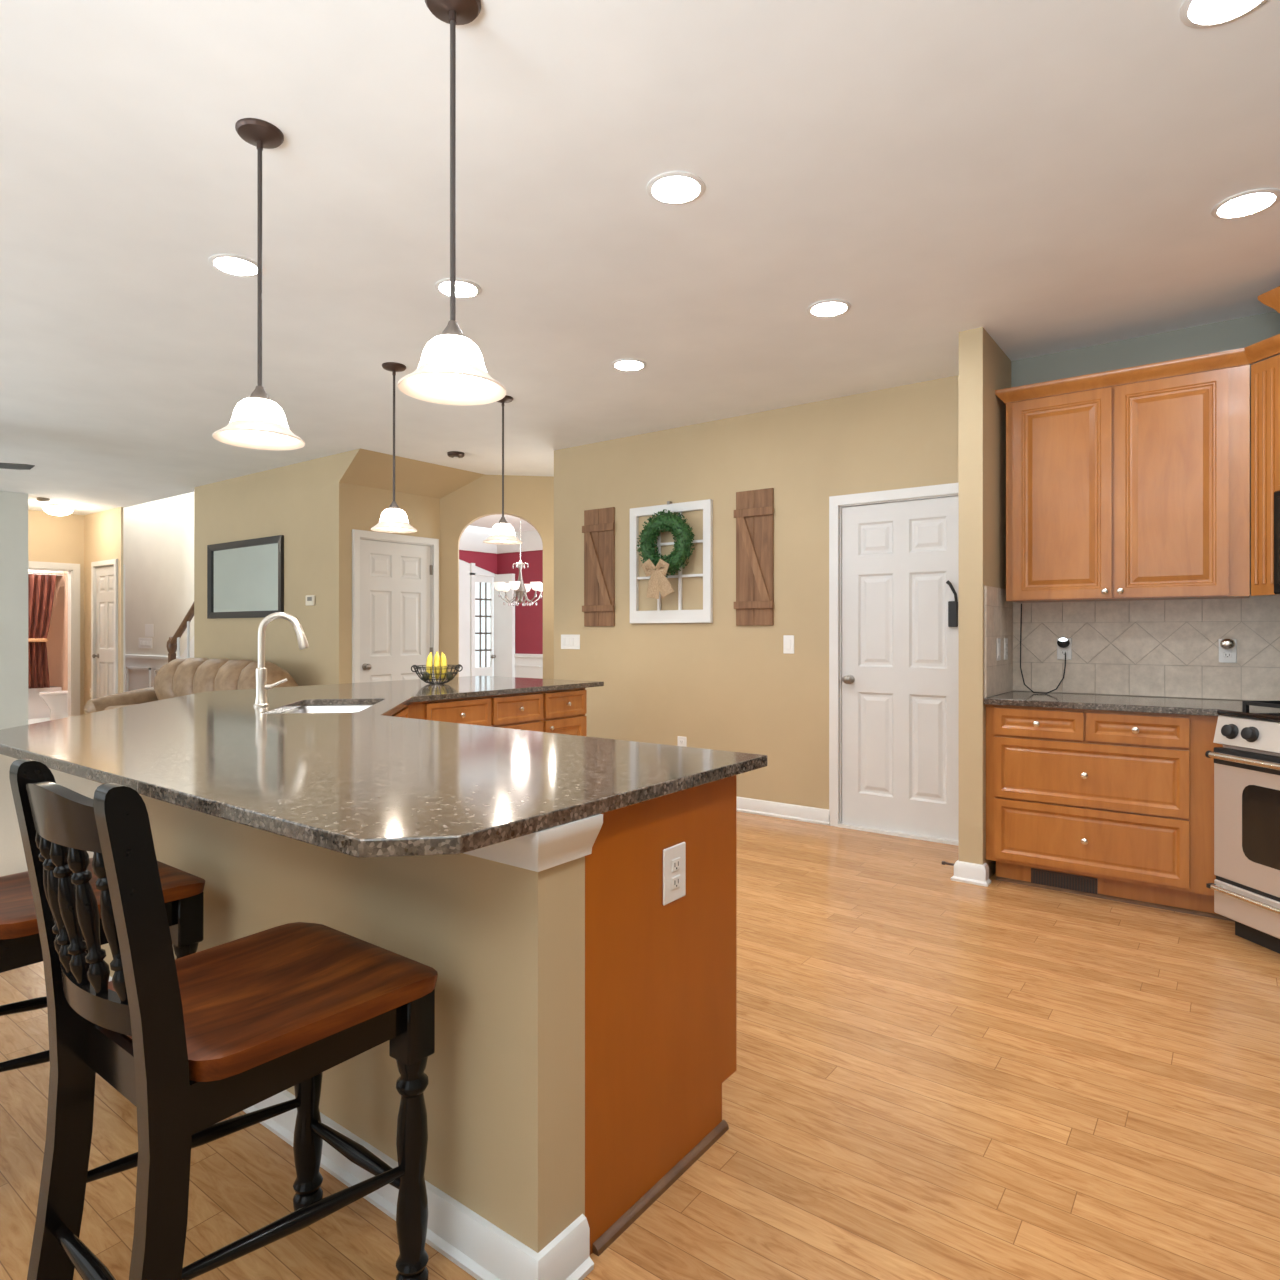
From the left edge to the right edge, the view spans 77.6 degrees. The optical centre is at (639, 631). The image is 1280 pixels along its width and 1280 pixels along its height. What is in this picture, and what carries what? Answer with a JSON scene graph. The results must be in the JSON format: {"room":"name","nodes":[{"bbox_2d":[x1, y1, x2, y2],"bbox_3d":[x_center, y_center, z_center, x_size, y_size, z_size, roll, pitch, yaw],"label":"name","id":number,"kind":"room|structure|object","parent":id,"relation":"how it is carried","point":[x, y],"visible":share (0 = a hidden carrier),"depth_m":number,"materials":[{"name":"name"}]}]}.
{"room":"kitchen","nodes":[
{"label":"kitchen","id":0,"kind":"room"},
{"bbox_2d":[0,491,27,729],"bbox_3d":[-8.424,-0.130,6.368,0.120,2.740,5.780,0,0,37],"label":"wall","id":1,"kind":"structure","parent":0,"point":[13,505],"depth_m":8.53,"materials":[{"name":"beige paint"}]},
{"bbox_2d":[28,510,83,714],"bbox_3d":[-7.464,-0.130,9.898,0.100,2.740,1.020,0,0,37],"label":"wall","id":2,"kind":"structure","parent":0,"point":[51,538],"depth_m":10.04,"materials":[{"name":"paint"}]},
{"bbox_2d":[28,561,79,716],"bbox_3d":[-7.487,0.185,9.859,0.130,2.110,0.910,0,0,37],"label":"trim","id":3,"kind":"structure","parent":2,"relation":"attached to","point":[73,570],"depth_m":10.13,"materials":[{"name":"white paint"}]},
{"bbox_2d":[46,567,97,689],"bbox_3d":[-8.188,-0.130,11.466,2.940,2.740,0.080,0,0,37],"label":"wall","id":4,"kind":"structure","parent":0,"point":[57,643],"depth_m":11.64,"materials":[{"name":"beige paint"}]},
{"bbox_2d":[28,571,65,574],"bbox_3d":[-8.871,-0.835,10.672,0.026,0.025,1.990,0,0,37],"label":"curtain rod","id":5,"kind":"object","parent":4,"relation":"attached to","point":[28,571],"visible":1,"depth_m":11.28,"materials":[{"name":"beige metal"}]},
{"bbox_2d":[28,574,56,688],"bbox_3d":[-8.508,-0.010,11.156,0.100,1.601,0.560,0,0,37],"label":"shower curtain","id":6,"kind":"object","parent":5,"relation":"hanging from","point":[41,588],"visible":0.52,"depth_m":11.21,"materials":[{"name":"red fabric"}]},
{"bbox_2d":[84,507,122,713],"bbox_3d":[-6.676,-0.130,9.898,1.160,2.740,0.025,0,0,37],"label":"wall","id":7,"kind":"structure","parent":0,"point":[103,530],"depth_m":9.92,"materials":[{"name":"paint"}]},
{"bbox_2d":[91,559,124,698],"bbox_3d":[-6.587,0.179,9.843,0.774,2.122,0.156,0,0,37],"label":"door","id":8,"kind":"structure","parent":7,"relation":"in","point":[104,579],"depth_m":9.85,"materials":[{"name":"white paint"}]},
{"bbox_2d":[123,492,193,655],"bbox_3d":[-6.230,-1.360,10.860,9.000,5.200,0.100,0,0,37],"label":"wall","id":9,"kind":"structure","parent":0,"point":[158,535],"depth_m":11.19,"materials":[{"name":"beige paint"}]},
{"bbox_2d":[139,638,151,647],"bbox_3d":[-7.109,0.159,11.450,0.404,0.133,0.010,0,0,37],"label":"light switch","id":10,"kind":"object","parent":9,"relation":"attached to","point":[143,642],"visible":1,"depth_m":11.45,"materials":[{"name":"white plastic"}]},
{"bbox_2d":[125,636,193,691],"bbox_3d":[-5.952,-0.260,10.564,5.000,3.000,0.040,0,0,37],"label":"trim","id":11,"kind":"structure","parent":9,"relation":"attached to","point":[141,671],"depth_m":11.46,"materials":[{"name":"white paint"}]},
{"bbox_2d":[194,448,372,685],"bbox_3d":[-3.418,-0.130,7.426,2.920,2.740,0.120,0,0,37],"label":"wall","id":12,"kind":"structure","parent":0,"point":[309,503],"depth_m":7.08,"materials":[{"name":"beige paint"}]},
{"bbox_2d":[207,535,283,618],"bbox_3d":[-3.791,-0.505,7.612,1.400,0.740,0.030,0,0,37],"label":"wall mirror","id":13,"kind":"object","parent":12,"relation":"attached to","point":[245,578],"visible":0.95,"depth_m":7.58,"materials":[{"name":"black mirror"}]},
{"bbox_2d":[101,783,584,1252],"bbox_3d":[-1.211,0.799,3.476,1.481,0.882,4.324,0,0,-10],"label":"wall","id":14,"kind":"structure","parent":0,"point":[504,1095],"depth_m":1.58,"materials":[{"name":"beige paint"}]},
{"bbox_2d":[109,976,593,1279],"bbox_3d":[-1.246,1.192,3.442,1.492,0.096,4.387,0,0,-12],"label":"baseboard","id":15,"kind":"structure","parent":14,"relation":"attached to","point":[483,1250],"depth_m":1.56,"materials":[{"name":"white paint"}]},
{"bbox_2d":[464,814,602,871],"bbox_3d":[-1.247,0.397,3.436,1.514,0.082,4.408,0,0,-12],"label":"trim","id":16,"kind":"structure","parent":14,"relation":"attached to","point":[542,850],"depth_m":1.48,"materials":[{"name":"white paint"}]},
{"bbox_2d":[352,484,439,676],"bbox_3d":[-2.220,-0.130,7.190,0.120,2.740,0.940,0,0,37],"label":"wall","id":17,"kind":"structure","parent":0,"point":[368,503],"depth_m":7.18,"materials":[{"name":"beige paint"}]},
{"bbox_2d":[352,529,438,682],"bbox_3d":[-2.199,0.183,7.155,0.156,2.114,0.908,0,0,37],"label":"door","id":18,"kind":"structure","parent":17,"relation":"in","point":[395,577],"depth_m":7.12,"materials":[{"name":"white paint"}]},
{"bbox_2d":[352,451,484,498],"bbox_3d":[-1.962,-1.380,7.184,0.300,0.240,1.240,0,0,37],"label":"ceiling","id":19,"kind":"structure","parent":17,"relation":"attached to","point":[415,477],"depth_m":7.09,"materials":[{"name":"beige paint"}]},
{"bbox_2d":[459,550,496,573],"bbox_3d":[-2.940,-1.200,11.580,0.120,0.600,2.200,0,0,37],"label":"wall","id":20,"kind":"structure","parent":0,"point":[487,561],"depth_m":12.17,"materials":[{"name":"paint"}]},
{"bbox_2d":[459,559,496,676],"bbox_3d":[-2.928,-0.100,11.571,0.150,2.680,2.200,0,0,37],"label":"door frame","id":21,"kind":"object","parent":20,"relation":"attached to","point":[467,571],"visible":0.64,"depth_m":11.96,"materials":[{"name":"white paint"}]},
{"bbox_2d":[475,575,495,675],"bbox_3d":[-2.389,0.190,12.210,0.106,2.100,0.400,0,0,37],"label":"door","id":22,"kind":"structure","parent":20,"relation":"in","point":[484,656],"depth_m":12.24,"materials":[{"name":"white paint"}]},
{"bbox_2d":[440,475,553,678],"bbox_3d":[-0.787,-0.130,7.746,2.250,2.740,0.120,0,0,-8],"label":"wall","id":23,"kind":"structure","parent":0,"point":[530,499],"depth_m":7.60,"materials":[{"name":"beige paint"}]},
{"bbox_2d":[497,550,542,653],"bbox_3d":[0.300,-0.440,10.600,6.240,1.560,0.120,0,0,37],"label":"wall","id":24,"kind":"structure","parent":0,"point":[528,619],"depth_m":12.01,"materials":[{"name":"paint"}]},
{"bbox_2d":[459,530,542,553],"bbox_3d":[-0.336,-1.360,9.752,6.240,0.280,2.000,0,0,37],"label":"trim","id":25,"kind":"structure","parent":24,"relation":"attached to","point":[469,540],"depth_m":11.94,"materials":[{"name":"white paint"}]},
{"bbox_2d":[493,574,514,676],"bbox_3d":[-2.094,0.175,12.271,0.415,2.130,0.060,0,0,37],"label":"trim","id":26,"kind":"structure","parent":24,"relation":"attached to","point":[503,615],"depth_m":12.24,"materials":[{"name":"white paint"}]},
{"bbox_2d":[514,654,542,678],"bbox_3d":[0.291,0.785,10.588,6.240,0.910,0.150,0,0,37],"label":"panelling","id":27,"kind":"structure","parent":24,"relation":"attached to","point":[526,665],"depth_m":11.98,"materials":[{"name":"white paint"}]},
{"bbox_2d":[0,0,1279,531],"bbox_3d":[-3.480,-1.550,6.860,18.200,0.100,13.200,0,0,37],"label":"ceiling","id":28,"kind":"structure","parent":0,"point":[1045,177],"depth_m":2.79,"materials":[{"name":"paint"}]},
{"bbox_2d":[0,463,34,469],"bbox_3d":[-4.992,-1.300,5.408,1.321,0.400,1.285,0,0,37],"label":"ceiling fan","id":29,"kind":"object","parent":28,"relation":"hanging from","point":[2,465],"visible":1,"depth_m":5.65,"materials":[{"name":"grey"}]},
{"bbox_2d":[42,503,72,515],"bbox_3d":[-6.880,-1.438,9.410,0.300,0.125,0.300,0,0,37],"label":"flush ceiling light","id":30,"kind":"object","parent":28,"relation":"attached to","point":[53,509],"visible":1,"depth_m":9.32,"materials":[{"name":"white glass"}]},
{"bbox_2d":[208,254,262,276],"bbox_3d":[-1.651,-1.496,3.253,0.198,0.007,0.198,0,0,37],"label":"recessed light","id":31,"kind":"object","parent":28,"relation":"in","point":[236,265],"visible":0.96,"depth_m":3.24,"materials":[{"name":"white paint"}]},
{"bbox_2d":[213,118,304,449],"bbox_3d":[-1.140,-1.036,2.388,0.251,0.927,0.251,0,0,37],"label":"pendant light","id":32,"kind":"object","parent":28,"relation":"hanging from","point":[257,422],"visible":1,"depth_m":2.38,"materials":[{"name":"white glass"}]},
{"bbox_2d":[371,362,416,532],"bbox_3d":[-1.387,-1.036,4.489,0.251,0.927,0.251,0,0,37],"label":"pendant light","id":33,"kind":"object","parent":28,"relation":"hanging from","point":[393,519],"visible":1,"depth_m":4.46,"materials":[{"name":"white"}]},
{"bbox_2d":[398,0,505,405],"bbox_3d":[-0.444,-1.036,1.889,0.251,0.927,0.251,0,0,37],"label":"pendant light","id":34,"kind":"object","parent":28,"relation":"hanging from","point":[451,370],"visible":1,"depth_m":1.88,"materials":[{"name":"white"}]},
{"bbox_2d":[435,278,480,297],"bbox_3d":[-0.793,-1.496,3.471,0.198,0.007,0.198,0,0,37],"label":"recessed light","id":35,"kind":"object","parent":28,"relation":"in","point":[464,288],"visible":0.88,"depth_m":3.47,"materials":[{"name":"white"}]},
{"bbox_2d":[483,395,522,544],"bbox_3d":[-0.878,-1.036,5.102,0.251,0.927,0.251,0,0,37],"label":"pendant light","id":36,"kind":"object","parent":28,"relation":"hanging from","point":[502,533],"visible":0.98,"depth_m":5.08,"materials":[{"name":"white"}]},
{"bbox_2d":[494,519,542,605],"bbox_3d":[-1.460,-0.908,9.720,0.656,1.184,0.586,0,0,37],"label":"chandelier","id":37,"kind":"object","parent":28,"relation":"hanging from","point":[520,589],"visible":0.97,"depth_m":9.68,"materials":[{"name":"white glass"}]},
{"bbox_2d":[611,359,646,370],"bbox_3d":[-0.061,-1.496,4.463,0.198,0.007,0.198,0,0,37],"label":"recessed light","id":38,"kind":"object","parent":28,"relation":"in","point":[622,364],"visible":1,"depth_m":4.45,"materials":[{"name":"white"}]},
{"bbox_2d":[647,171,704,204],"bbox_3d":[0.122,-1.496,2.689,0.198,0.007,0.198,0,0,37],"label":"recessed light","id":39,"kind":"object","parent":28,"relation":"in","point":[675,187],"visible":1,"depth_m":2.68,"materials":[{"name":"white"}]},
{"bbox_2d":[807,299,850,316],"bbox_3d":[0.875,-1.496,3.685,0.198,0.007,0.198,0,0,37],"label":"recessed light","id":40,"kind":"object","parent":28,"relation":"in","point":[831,307],"visible":1,"depth_m":3.68,"materials":[{"name":"white"}]},
{"bbox_2d":[1179,0,1267,27],"bbox_3d":[1.389,-1.496,1.874,0.198,0.007,0.198,0,0,37],"label":"recessed light","id":41,"kind":"object","parent":28,"relation":"in","point":[1193,13],"visible":1,"depth_m":1.92,"materials":[{"name":"white"}]},
{"bbox_2d":[1211,188,1279,218],"bbox_3d":[2.121,-1.496,2.787,0.198,0.007,0.198,0,0,37],"label":"recessed light","id":42,"kind":"object","parent":28,"relation":"in","point":[1251,202],"visible":1,"depth_m":2.78,"materials":[{"name":"white"}]},
{"bbox_2d":[0,717,1279,1279],"bbox_3d":[-3.480,1.284,6.860,18.200,0.112,13.200,0,0,37],"label":"floor","id":43,"kind":"structure","parent":0,"point":[935,1077],"depth_m":2.06,"materials":[{"name":"brown wood"}]},
{"bbox_2d":[28,686,61,718],"bbox_3d":[-9.445,0.908,11.115,1.190,0.640,1.950,0,0,37],"label":"bathtub","id":44,"kind":"object","parent":43,"relation":"on","point":[37,707],"visible":0.43,"depth_m":11.32,"materials":[{"name":"white ceramic"}]},
{"bbox_2d":[39,690,67,720],"bbox_3d":[-7.713,0.858,10.683,0.400,0.740,0.584,0,0,37],"label":"toilet","id":45,"kind":"object","parent":43,"relation":"on","point":[57,701],"visible":0.48,"depth_m":10.53,"materials":[{"name":"white ceramic"}]},
{"bbox_2d":[0,858,204,1071],"bbox_3d":[-1.455,0.726,1.951,0.465,1.029,0.574,0,0,37],"label":"bar stool","id":46,"kind":"object","parent":43,"relation":"on","point":[20,943],"visible":0.19,"depth_m":1.98,"materials":[{"name":"black paint"}]},
{"bbox_2d":[167,602,193,662],"bbox_3d":[-4.658,0.081,8.518,1.675,2.318,0.107,0,0,37],"label":"stair railing","id":47,"kind":"object","parent":43,"relation":"on","point":[173,644],"visible":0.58,"depth_m":8.85,"materials":[{"name":"brown wood"}]},
{"bbox_2d":[84,658,297,713],"bbox_3d":[-4.004,0.735,7.111,2.520,0.984,0.906,0,0,37],"label":"leather sofa","id":48,"kind":"object","parent":43,"relation":"on","point":[183,676],"visible":0.28,"depth_m":7.22,"materials":[{"name":"leather"}]},
{"bbox_2d":[105,704,135,709],"bbox_3d":[-4.528,0.760,7.321,0.670,0.160,0.520,0,0,37],"label":"seat cushion","id":49,"kind":"object","parent":48,"relation":"on","point":[118,706],"depth_m":7.27,"materials":[{"name":"fabric"}]},
{"bbox_2d":[154,658,187,699],"bbox_3d":[-4.418,0.540,7.689,0.560,0.570,0.440,0,0,37],"label":"cushion","id":50,"kind":"object","parent":48,"relation":"on","point":[164,680],"depth_m":7.50,"materials":[{"name":"fabric"}]},
{"bbox_2d":[173,658,208,696],"bbox_3d":[-4.095,0.540,7.446,0.560,0.595,0.440,0,0,37],"label":"cushion","id":51,"kind":"object","parent":48,"relation":"on","point":[185,672],"depth_m":7.28,"materials":[{"name":"fabric"}]},
{"bbox_2d":[193,658,229,693],"bbox_3d":[-3.772,0.540,7.204,0.560,0.595,0.440,0,0,37],"label":"cushion","id":52,"kind":"object","parent":48,"relation":"on","point":[206,674],"depth_m":7.05,"materials":[{"name":"fabric"}]},
{"bbox_2d":[214,659,254,690],"bbox_3d":[-3.449,0.540,6.962,0.560,0.595,0.440,0,0,37],"label":"cushion","id":53,"kind":"object","parent":48,"relation":"on","point":[228,675],"depth_m":6.82,"materials":[{"name":"fabric"}]},
{"bbox_2d":[237,661,297,689],"bbox_3d":[-3.126,0.540,6.719,0.560,0.574,0.440,0,0,37],"label":"cushion","id":54,"kind":"object","parent":48,"relation":"on","point":[246,674],"depth_m":6.65,"materials":[{"name":"fabric"}]},
{"bbox_2d":[9,759,437,1279],"bbox_3d":[-0.719,0.726,1.405,0.465,1.029,0.574,0,0,37],"label":"bar stool","id":55,"kind":"object","parent":43,"relation":"on","point":[195,1041],"visible":1,"depth_m":1.30,"materials":[{"name":"brown wood"}]},
{"bbox_2d":[392,702,422,718],"bbox_3d":[-1.422,0.798,3.540,0.753,0.884,2.043,0,0,-8],"label":"base cabinet","id":56,"kind":"object","parent":43,"relation":"on","point":[414,710],"visible":0.02,"depth_m":4.07,"materials":[{"name":"brown wood"}]},
{"bbox_2d":[423,696,490,725],"bbox_3d":[-1.242,0.798,4.497,0.745,0.883,0.463,0,0,37],"label":"drawer","id":57,"kind":"object","parent":43,"relation":"on","point":[472,710],"visible":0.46,"depth_m":4.30,"materials":[{"name":"brown wood"}]},
{"bbox_2d":[490,691,542,731],"bbox_3d":[-0.977,0.798,4.851,0.745,0.883,0.418,0,0,37],"label":"drawer","id":58,"kind":"object","parent":43,"relation":"on","point":[521,711],"visible":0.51,"depth_m":4.64,"materials":[{"name":"brown wood"}]},
{"bbox_2d":[542,688,586,735],"bbox_3d":[-0.731,0.798,5.179,0.745,0.883,0.398,0,0,37],"label":"base cabinet","id":59,"kind":"object","parent":43,"relation":"on","point":[564,711],"visible":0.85,"depth_m":4.97,"materials":[{"name":"brown wood"}]},
{"bbox_2d":[585,775,735,1255],"bbox_3d":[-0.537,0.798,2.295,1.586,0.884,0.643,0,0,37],"label":"island end panel","id":60,"kind":"object","parent":43,"relation":"on","point":[660,980],"visible":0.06,"depth_m":1.76,"materials":[{"name":"brown laminate"}]},
{"bbox_2d":[0,676,766,857],"bbox_3d":[-0.772,0.341,3.566,3.526,0.030,3.310,0,0,37],"label":"countertop","id":61,"kind":"structure","parent":60,"relation":"on","point":[369,782],"depth_m":2.00,"materials":[{"name":"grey stone"}]},
{"bbox_2d":[253,612,308,706],"bbox_3d":[-1.581,0.119,3.510,0.229,0.414,0.062,0,0,-8],"label":"kitchen faucet","id":62,"kind":"object","parent":61,"relation":"on","point":[262,686],"visible":1,"depth_m":3.49,"materials":[{"name":"silver metal"}]},
{"bbox_2d":[284,705,371,712],"bbox_3d":[-1.384,0.466,3.538,0.450,0.216,0.750,0,0,-8],"label":"sink","id":63,"kind":"object","parent":61,"relation":"in","point":[315,708],"visible":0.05,"depth_m":3.87,"materials":[{"name":"white metal"}]},
{"bbox_2d":[411,664,462,683],"bbox_3d":[-1.275,0.265,5.000,0.298,0.119,0.298,0,0,37],"label":"fruit bowl","id":64,"kind":"object","parent":61,"relation":"on","point":[455,667],"visible":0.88,"depth_m":4.95,"materials":[{"name":"black metal"}]},
{"bbox_2d":[426,652,432,680],"bbox_3d":[-1.315,0.221,4.982,0.038,0.189,0.091,0,0,-5],"label":"banana","id":65,"kind":"object","parent":64,"relation":"in","point":[429,658],"visible":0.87,"depth_m":4.95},
{"bbox_2d":[434,651,439,680],"bbox_3d":[-1.272,0.215,4.989,0.038,0.189,0.091,0,0,-14],"label":"banana","id":66,"kind":"object","parent":64,"relation":"in","point":[437,657],"visible":0.91,"depth_m":4.96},
{"bbox_2d":[441,652,446,681],"bbox_3d":[-1.236,0.221,5.002,0.038,0.189,0.091,0,0,-23],"label":"banana","id":67,"kind":"object","parent":64,"relation":"in","point":[443,658],"visible":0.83,"depth_m":4.97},
{"bbox_2d":[663,842,685,905],"bbox_3d":[0.080,0.550,1.815,0.010,0.126,0.088,0,0,37],"label":"wall outlet","id":68,"kind":"object","parent":60,"relation":"attached to","point":[674,857],"visible":1,"depth_m":1.81,"materials":[{"name":"white plastic"}]},
{"bbox_2d":[672,857,679,871],"bbox_3d":[0.082,0.530,1.814,0.004,0.028,0.034,0,0,37],"label":"socket","id":69,"kind":"object","parent":68,"relation":"attached to","point":[675,860],"depth_m":1.81,"materials":[{"name":"grey"}]},
{"bbox_2d":[672,874,679,889],"bbox_3d":[0.082,0.570,1.814,0.004,0.028,0.034,0,0,37],"label":"socket","id":70,"kind":"object","parent":68,"relation":"attached to","point":[675,877],"depth_m":1.81,"materials":[{"name":"grey"}]},
{"bbox_2d":[986,704,1234,921],"bbox_3d":[2.309,0.798,3.827,1.098,0.883,0.615,0,0,37],"label":"base cabinet","id":71,"kind":"object","parent":43,"relation":"on","point":[1123,800],"visible":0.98,"depth_m":3.64,"materials":[{"name":"brown wood"}]},
{"bbox_2d":[1031,868,1097,893],"bbox_3d":[2.025,1.193,3.807,0.284,0.078,0.009,0,0,37],"label":"floor vent grille","id":72,"kind":"object","parent":71,"relation":"attached to","point":[1038,876],"visible":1,"depth_m":3.80,"materials":[{"name":"brown metal"}]},
{"bbox_2d":[984,691,1270,715],"bbox_3d":[2.514,0.341,3.680,1.603,0.030,0.605,0,0,37],"label":"countertop","id":73,"kind":"structure","parent":71,"relation":"on","point":[1165,705],"depth_m":3.73,"materials":[{"name":"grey stone"}]},
{"bbox_2d":[1020,604,1065,693],"bbox_3d":[2.138,0.085,4.237,0.221,0.480,0.111,0,0,37],"label":"power cord","id":74,"kind":"object","parent":73,"relation":"on","point":[1021,604],"visible":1,"depth_m":4.26,"materials":[{"name":"black plastic"}]},
{"bbox_2d":[1205,701,1279,953],"bbox_3d":[2.728,0.762,2.951,0.713,0.955,0.764,0,0,-8],"label":"gas range","id":75,"kind":"object","parent":43,"relation":"on","point":[1246,886],"visible":1,"depth_m":3.12,"materials":[{"name":"silver metal"}]},
{"bbox_2d":[1217,708,1279,721],"bbox_3d":[2.754,0.329,2.953,0.660,0.022,0.760,0,0,-8],"label":"cooktop","id":76,"kind":"object","parent":75,"relation":"in","point":[1244,714],"depth_m":3.18,"materials":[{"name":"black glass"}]},
{"bbox_2d":[554,375,958,808],"bbox_3d":[0.729,-0.130,5.568,3.516,2.740,0.116,0,0,37],"label":"wall","id":77,"kind":"structure","parent":0,"point":[723,685],"depth_m":5.55,"materials":[{"name":"beige paint"}]},
{"bbox_2d":[561,635,579,648],"bbox_3d":[-0.561,0.082,6.457,0.195,0.107,0.010,0,0,37],"label":"light switch","id":78,"kind":"object","parent":77,"relation":"attached to","point":[567,641],"visible":1,"depth_m":6.45,"materials":[{"name":"white plastic"}]},
{"bbox_2d":[582,507,614,625],"bbox_3d":[-0.326,-0.507,6.265,0.320,0.925,0.036,0,0,37],"label":"wooden shutter","id":79,"kind":"object","parent":77,"relation":"attached to","point":[598,529],"visible":1,"depth_m":6.25,"materials":[{"name":"wood"}]},
{"bbox_2d":[630,499,712,622],"bbox_3d":[0.218,-0.512,5.857,0.724,0.895,0.036,0,0,37],"label":"decor","id":80,"kind":"object","parent":77,"relation":"attached to","point":[705,615],"visible":0.94,"depth_m":5.81,"materials":[{"name":"white paint"}]},
{"bbox_2d":[636,509,694,598],"bbox_3d":[0.165,-0.566,5.766,0.498,0.656,0.164,0,0,37],"label":"boxwood wreath","id":81,"kind":"object","parent":80,"relation":"hanging from","point":[659,567],"visible":1,"depth_m":5.73,"materials":[{"name":"plant"}]},
{"bbox_2d":[734,488,773,625],"bbox_3d":[0.778,-0.507,5.436,0.301,0.925,0.036,0,0,37],"label":"wooden shutter","id":82,"kind":"object","parent":77,"relation":"attached to","point":[754,512],"visible":1,"depth_m":5.43,"materials":[{"name":"wood"}]},
{"bbox_2d":[736,796,829,824],"bbox_3d":[0.249,1.192,5.837,2.426,0.096,0.030,0,0,37],"label":"baseboard","id":83,"kind":"structure","parent":77,"relation":"attached to","point":[747,805],"depth_m":5.30,"materials":[{"name":"white paint"}]},
{"bbox_2d":[783,635,793,653],"bbox_3d":[0.989,0.083,5.295,0.078,0.122,0.010,0,0,37],"label":"light switch","id":84,"kind":"object","parent":77,"relation":"attached to","point":[788,640],"visible":1,"depth_m":5.29,"materials":[{"name":"white plastic"}]},
{"bbox_2d":[829,483,958,845],"bbox_3d":[1.628,0.185,4.849,0.974,2.109,0.156,0,0,37],"label":"door","id":85,"kind":"structure","parent":77,"relation":"in","point":[894,652],"depth_m":4.89,"materials":[{"name":"white paint"}]},
{"bbox_2d":[946,580,957,626],"bbox_3d":[1.825,-0.166,4.659,0.061,0.273,0.041,0,0,37],"label":"fitting","id":86,"kind":"object","parent":85,"relation":"attached to","point":[952,605],"visible":1,"depth_m":4.65,"materials":[{"name":"black metal"}]},
{"bbox_2d":[959,327,1010,877],"bbox_3d":[1.847,-0.130,4.224,0.114,2.740,0.694,0,0,37],"label":"wall","id":87,"kind":"structure","parent":0,"point":[984,368],"depth_m":3.96,"materials":[{"name":"beige paint"}]},
{"bbox_2d":[951,860,990,886],"bbox_3d":[1.815,1.192,4.182,0.174,0.096,0.650,0,0,37],"label":"baseboard","id":88,"kind":"structure","parent":87,"relation":"attached to","point":[965,872],"depth_m":3.93,"materials":[{"name":"white paint"}]},
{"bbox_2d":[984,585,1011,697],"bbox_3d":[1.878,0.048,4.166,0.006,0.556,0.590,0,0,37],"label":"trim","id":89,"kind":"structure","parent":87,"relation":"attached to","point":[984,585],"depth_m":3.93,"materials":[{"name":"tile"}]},
{"bbox_2d":[985,586,1012,697],"bbox_3d":[1.880,0.048,4.159,0.005,0.552,0.577,0,0,37],"label":"backsplash","id":90,"kind":"structure","parent":87,"relation":"attached to","point":[999,619],"depth_m":4.11,"materials":[{"name":"beige tile"}]},
{"bbox_2d":[1011,311,1279,698],"bbox_3d":[3.018,-0.130,3.774,2.300,2.740,0.140,0,0,37],"label":"wall","id":91,"kind":"structure","parent":0,"point":[1238,333],"depth_m":4.02,"materials":[{"name":"grey paint"}]},
{"bbox_2d":[1057,638,1071,659],"bbox_3d":[2.257,0.090,4.234,0.070,0.115,0.010,0,0,37],"label":"wall outlet","id":92,"kind":"object","parent":91,"relation":"attached to","point":[1061,652],"visible":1,"depth_m":4.23,"materials":[{"name":"white plastic"}]},
{"bbox_2d":[995,348,1249,602],"bbox_3d":[2.359,-0.705,3.945,1.049,1.090,0.362,0,0,37],"label":"upper cabinet","id":93,"kind":"object","parent":91,"relation":"attached to","point":[1130,483],"visible":1,"depth_m":3.79,"materials":[{"name":"brown wood"}]},
{"bbox_2d":[1012,595,1279,700],"bbox_3d":[2.919,0.073,3.749,2.166,0.499,0.005,0,0,37],"label":"backsplash","id":94,"kind":"structure","parent":91,"relation":"attached to","point":[1160,619],"depth_m":3.99,"materials":[{"name":"beige tile"}]},
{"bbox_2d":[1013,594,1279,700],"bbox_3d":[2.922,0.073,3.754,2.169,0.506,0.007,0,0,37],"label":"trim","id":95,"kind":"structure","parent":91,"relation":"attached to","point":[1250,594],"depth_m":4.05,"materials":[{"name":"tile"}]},
{"bbox_2d":[1219,639,1236,662],"bbox_3d":[2.816,0.090,3.815,0.070,0.115,0.010,0,0,37],"label":"wall outlet","id":96,"kind":"object","parent":91,"relation":"attached to","point":[1225,656],"visible":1,"depth_m":3.81,"materials":[{"name":"white plastic"}]},
{"bbox_2d":[1220,638,1234,649],"bbox_3d":[2.801,0.057,3.795,0.058,0.054,0.042,0,0,37],"label":"plug","id":97,"kind":"object","parent":96,"relation":"attached to","point":[1227,643],"visible":1,"depth_m":3.78,"materials":[{"name":"white plastic"}]},
{"bbox_2d":[1244,334,1279,595],"bbox_3d":[2.905,-0.705,2.972,0.350,1.090,1.140,0,0,-8],"label":"upper cabinet","id":98,"kind":"object","parent":91,"relation":"attached to","point":[1265,374],"visible":0.97,"depth_m":3.44,"materials":[{"name":"brown wood"}]},
{"bbox_2d":[1274,490,1279,593],"bbox_3d":[2.889,-0.378,2.970,0.383,0.435,0.850,0,0,-8],"label":"microwave","id":99,"kind":"object","parent":98,"relation":"attached to","point":[1276,493],"visible":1,"depth_m":3.35,"materials":[{"name":"black glass"}]},
{"bbox_2d":[1258,286,1279,312],"bbox_3d":[2.915,-1.344,2.974,0.430,0.180,0.920,0,0,-8],"label":"upper cabinet","id":100,"kind":"object","parent":91,"relation":"attached to","point":[1271,298],"visible":1,"depth_m":3.35,"materials":[{"name":"brown wood"}]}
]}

